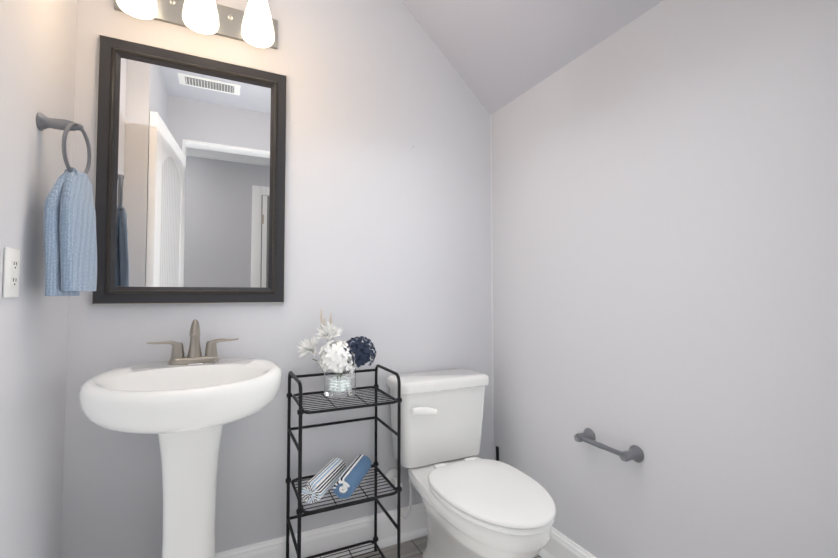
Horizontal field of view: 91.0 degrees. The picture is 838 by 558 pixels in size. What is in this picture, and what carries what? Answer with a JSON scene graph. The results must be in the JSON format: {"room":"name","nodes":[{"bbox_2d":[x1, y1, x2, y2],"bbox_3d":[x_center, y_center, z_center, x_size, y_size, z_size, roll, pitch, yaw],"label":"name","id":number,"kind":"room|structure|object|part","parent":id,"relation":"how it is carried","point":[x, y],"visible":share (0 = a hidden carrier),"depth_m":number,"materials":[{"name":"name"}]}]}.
{"room":"bathroom","nodes":[
{"label":"bathroom","id":0,"kind":"room"},
{"bbox_2d":[0,0,76,557],"bbox_3d":[-0.858,-0.247,0.619,0.120,2.700,1.820,1,-2,-26],"label":"wall","id":1,"kind":"structure","parent":0,"point":[37,54],"depth_m":1.08,"materials":[{"name":"grey paint"}]},
{"bbox_2d":[3,247,19,297],"bbox_3d":[-0.959,-0.014,0.973,0.009,0.116,0.072,1,-2,-26],"label":"electrical outlet","id":2,"kind":"object","parent":1,"relation":"attached to","point":[11,272],"visible":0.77,"depth_m":0.96,"materials":[{"name":"white plastic"}]},
{"bbox_2d":[10,275,16,286],"bbox_3d":[-0.957,0.005,0.973,0.003,0.029,0.027,1,-2,-26],"label":"socket","id":3,"kind":"object","parent":2,"relation":"attached to","point":[13,278],"depth_m":0.97,"materials":[{"name":"white plastic"}]},
{"bbox_2d":[11,259,17,270],"bbox_3d":[-0.957,-0.034,0.974,0.003,0.029,0.027,1,-2,-26],"label":"socket","id":4,"kind":"object","parent":2,"relation":"attached to","point":[14,262],"depth_m":0.97,"materials":[{"name":"white plastic"}]},
{"bbox_2d":[36,112,96,295],"bbox_3d":[-0.962,-0.201,1.120,0.126,0.494,0.145,1,-2,-26],"label":"towel ring","id":5,"kind":"object","parent":1,"relation":"attached to","point":[70,240],"visible":1,"depth_m":1.09,"materials":[{"name":"blue fabric"}]},
{"bbox_3d":[-0.982,-0.424,1.132,0.094,0.047,0.048,1,-2,-26],"label":"post","id":6,"kind":"part","parent":5,"relation":"part of","materials":[{"name":"grey metal"}]},
{"bbox_2d":[43,171,79,295],"bbox_3d":[-0.954,-0.126,1.108,0.057,0.342,0.121,1,-2,-26],"label":"towel","id":7,"kind":"object","parent":5,"relation":"hanging from","point":[61,218],"depth_m":1.07,"materials":[{"name":"blue fabric"}]},
{"bbox_2d":[59,172,96,290],"bbox_3d":[-0.932,-0.131,1.132,0.059,0.329,0.130,1,-2,-26],"label":"towel","id":8,"kind":"object","parent":5,"relation":"hanging from","point":[77,213],"depth_m":1.10,"materials":[{"name":"blue fabric"}]},
{"bbox_2d":[61,0,492,557],"bbox_3d":[-0.415,-0.206,1.774,2.180,2.700,0.120,1,-2,-26],"label":"wall","id":9,"kind":"structure","parent":0,"point":[387,240],"depth_m":1.72,"materials":[{"name":"grey paint"}]},
{"bbox_2d":[91,34,286,304],"bbox_3d":[-0.806,-0.365,1.509,0.610,0.910,0.024,1,-2,-26],"label":"mirror","id":10,"kind":"object","parent":9,"relation":"attached to","point":[190,186],"visible":1,"depth_m":1.50,"materials":[{"name":"mirror glass"},{"name":"dark painted wood"}]},
{"label":"glass","id":11,"kind":"part","parent":10,"relation":"part of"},
{"bbox_2d":[114,0,277,48],"bbox_3d":[-0.781,-1.002,1.479,0.535,0.210,0.142,1,-2,-26],"label":"sconce","id":12,"kind":"object","parent":9,"relation":"attached to","point":[254,23],"visible":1,"depth_m":1.49,"materials":[{"name":"white glass"}]},
{"bbox_3d":[-0.947,-1.001,1.386,0.117,0.201,0.117,1,-2,-26],"label":"lamp shade","id":13,"kind":"part","parent":12,"relation":"part of","materials":[{"name":"white glass"}]},
{"bbox_3d":[-0.775,-0.998,1.468,0.117,0.201,0.117,1,-2,-26],"label":"lamp shade","id":14,"kind":"part","parent":12,"relation":"part of","materials":[{"name":"white glass"}]},
{"bbox_3d":[-0.604,-0.995,1.550,0.117,0.201,0.117,1,-2,-26],"label":"lamp shade","id":15,"kind":"part","parent":12,"relation":"part of","materials":[{"name":"white glass"}]},
{"bbox_2d":[216,503,426,557],"bbox_3d":[-0.383,1.074,1.661,1.680,0.133,0.028,1,-2,-26],"label":"baseboard","id":16,"kind":"structure","parent":9,"relation":"attached to","point":[413,525],"depth_m":1.70,"materials":[{"name":"white wood"}]},
{"bbox_2d":[349,535,541,557],"bbox_3d":[0.160,1.137,0.437,5.000,0.080,3.100,1,-2,-26],"label":"floor","id":17,"kind":"structure","parent":0,"point":[413,548],"depth_m":1.74,"materials":[{"name":"tile"}]},
{"bbox_2d":[79,319,281,557],"bbox_3d":[-0.702,0.630,1.257,0.534,0.990,0.502,1,-2,-26],"label":"sink","id":18,"kind":"object","parent":17,"relation":"on","point":[188,407],"visible":1,"depth_m":1.26,"materials":[{"name":"white ceramic"}]},
{"bbox_3d":[-0.863,0.222,1.394,0.095,0.027,0.034,1,-2,-26],"label":"handle lever","id":19,"kind":"part","parent":18,"relation":"part of","materials":[{"name":"silver metal"}]},
{"bbox_3d":[-0.827,0.246,1.413,0.042,0.060,0.042,1,-2,-26],"label":"handle","id":20,"kind":"part","parent":18,"relation":"part of","materials":[{"name":"silver metal"}]},
{"bbox_2d":[79,358,281,433],"bbox_3d":[-0.702,0.356,1.267,0.534,0.145,0.502,1,-2,-26],"label":"basin","id":21,"kind":"object","parent":18,"relation":"in","point":[173,395],"depth_m":1.11,"materials":[{"name":"white ceramic"}]},
{"bbox_3d":[-0.781,0.232,1.436,0.047,0.085,0.046,1,-2,-26],"label":"spout","id":22,"kind":"part","parent":18,"relation":"part of","materials":[{"name":"silver metal"}]},
{"bbox_2d":[189,319,199,335],"bbox_3d":[-0.776,0.169,1.427,0.034,0.056,0.046,1,-2,-26],"label":"faucet spout","id":23,"kind":"object","parent":18,"relation":"attached to","point":[195,328],"depth_m":1.42,"materials":[{"name":"silver metal"}]},
{"bbox_3d":[-0.735,0.248,1.457,0.042,0.060,0.042,1,-2,-26],"label":"handle","id":24,"kind":"part","parent":18,"relation":"part of","materials":[{"name":"silver metal"}]},
{"bbox_3d":[-0.697,0.225,1.473,0.095,0.027,0.034,1,-2,-26],"label":"handle lever","id":25,"kind":"part","parent":18,"relation":"part of","materials":[{"name":"silver metal"}]},
{"bbox_2d":[285,364,401,557],"bbox_3d":[-0.285,0.745,1.548,0.377,0.784,0.286,1,-2,-26],"label":"wire shelf","id":26,"kind":"object","parent":17,"relation":"on","point":[301,411],"visible":0.92,"depth_m":1.54,"materials":[{"name":"black metal"}]},
{"bbox_2d":[302,458,345,503],"bbox_3d":[-0.342,0.729,1.502,0.072,0.068,0.220,0,-2,12],"label":"rolled towel","id":27,"kind":"object","parent":26,"relation":"on","point":[319,485],"visible":1,"depth_m":1.44,"materials":[{"name":"fabric"}]},
{"bbox_2d":[298,309,375,398],"bbox_3d":[-0.314,0.280,1.572,0.296,0.330,0.180,1,-2,-26],"label":"vase","id":28,"kind":"object","parent":26,"relation":"on","point":[339,361],"visible":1,"depth_m":1.55,"materials":[{"name":"clear glass"}]},
{"bbox_3d":[-0.305,0.394,1.589,0.116,0.104,0.116,1,-2,-26],"label":"glass","id":29,"kind":"part","parent":28,"relation":"part of","materials":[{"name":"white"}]},
{"bbox_2d":[333,455,371,498],"bbox_3d":[-0.243,0.729,1.532,0.074,0.070,0.215,0,-2,10],"label":"rolled towel","id":30,"kind":"object","parent":26,"relation":"on","point":[350,479],"visible":1,"depth_m":1.46,"materials":[{"name":"blue fabric"}]},
{"bbox_2d":[386,368,555,557],"bbox_3d":[0.200,0.773,1.541,0.426,0.727,0.745,1,-2,-26],"label":"toilet","id":31,"kind":"object","parent":17,"relation":"on","point":[475,506],"visible":0.9,"depth_m":1.55,"materials":[{"name":"white ceramic"}]},
{"bbox_3d":[0.024,0.528,1.647,0.099,0.039,0.030,1,-2,-26],"label":"lever","id":32,"kind":"part","parent":31,"relation":"part of","materials":[{"name":"white plastic"}]},
{"bbox_3d":[0.082,0.618,1.791,0.400,0.306,0.182,1,-2,-26],"label":"tank","id":33,"kind":"part","parent":31,"relation":"part of","materials":[{"name":"white ceramic"}]},
{"bbox_3d":[0.083,0.441,1.796,0.426,0.046,0.206,1,-2,-26],"label":"tank lid","id":34,"kind":"part","parent":31,"relation":"part of","materials":[{"name":"white ceramic"}]},
{"bbox_3d":[0.205,0.951,1.524,0.354,0.370,0.692,1,-2,-26],"label":"bowl","id":35,"kind":"part","parent":31,"relation":"part of","materials":[{"name":"white ceramic"}]},
{"bbox_3d":[0.258,0.748,1.421,0.356,0.020,0.467,1,-2,-26],"label":"seat","id":36,"kind":"part","parent":31,"relation":"part of","materials":[{"name":"white plastic"}]},
{"bbox_3d":[0.256,0.726,1.425,0.360,0.020,0.485,1,-2,-26],"label":"seat lid","id":37,"kind":"part","parent":31,"relation":"part of","materials":[{"name":"white plastic"}]},
{"bbox_2d":[401,0,663,114],"bbox_3d":[-0.475,-1.216,0.227,3.400,0.831,2.920,1,-2,-26],"label":"ceiling","id":38,"kind":"structure","parent":0,"point":[499,54],"depth_m":1.72,"materials":[{"name":"grey paint"}]},
{"bbox_2d":[492,0,837,557],"bbox_3d":[0.765,-0.219,1.398,0.120,2.700,1.820,1,-2,-26],"label":"wall","id":39,"kind":"structure","parent":0,"point":[665,228],"depth_m":1.23,"materials":[{"name":"grey paint"}]},
{"bbox_2d":[490,115,493,459],"bbox_3d":[0.368,0.090,2.071,0.004,1.860,0.004,1,-2,-26],"label":"trim","id":40,"kind":"structure","parent":39,"relation":"attached to","point":[492,290],"depth_m":2.07,"materials":[{"name":"white"}]},
{"bbox_2d":[496,446,498,460],"bbox_3d":[0.382,0.863,2.008,0.007,0.092,0.020,1,-2,-26],"label":"wall bracket","id":41,"kind":"object","parent":39,"relation":"attached to","point":[497,453],"visible":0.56,"depth_m":2.00,"materials":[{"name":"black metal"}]},
{"bbox_2d":[538,527,595,557],"bbox_3d":[0.698,1.062,1.320,0.028,0.133,1.580,1,-2,-26],"label":"baseboard","id":42,"kind":"structure","parent":39,"relation":"attached to","point":[558,544],"depth_m":1.62,"materials":[{"name":"white wood"}]},
{"bbox_2d":[574,428,643,462],"bbox_3d":[0.639,0.572,1.414,0.068,0.053,0.244,1,-2,-26],"label":"toilet paper holder","id":43,"kind":"object","parent":39,"relation":"attached to","point":[635,453],"visible":1,"depth_m":1.36,"materials":[{"name":"grey metal"}]},
{"bbox_3d":[0.598,0.575,1.500,0.068,0.053,0.054,1,-2,-26],"label":"post","id":44,"kind":"part","parent":43,"relation":"part of","materials":[{"name":"grey metal"}]},
{"bbox_3d":[0.680,0.569,1.329,0.068,0.053,0.054,1,-2,-26],"label":"post","id":45,"kind":"part","parent":43,"relation":"part of","materials":[{"name":"grey metal"}]}
]}

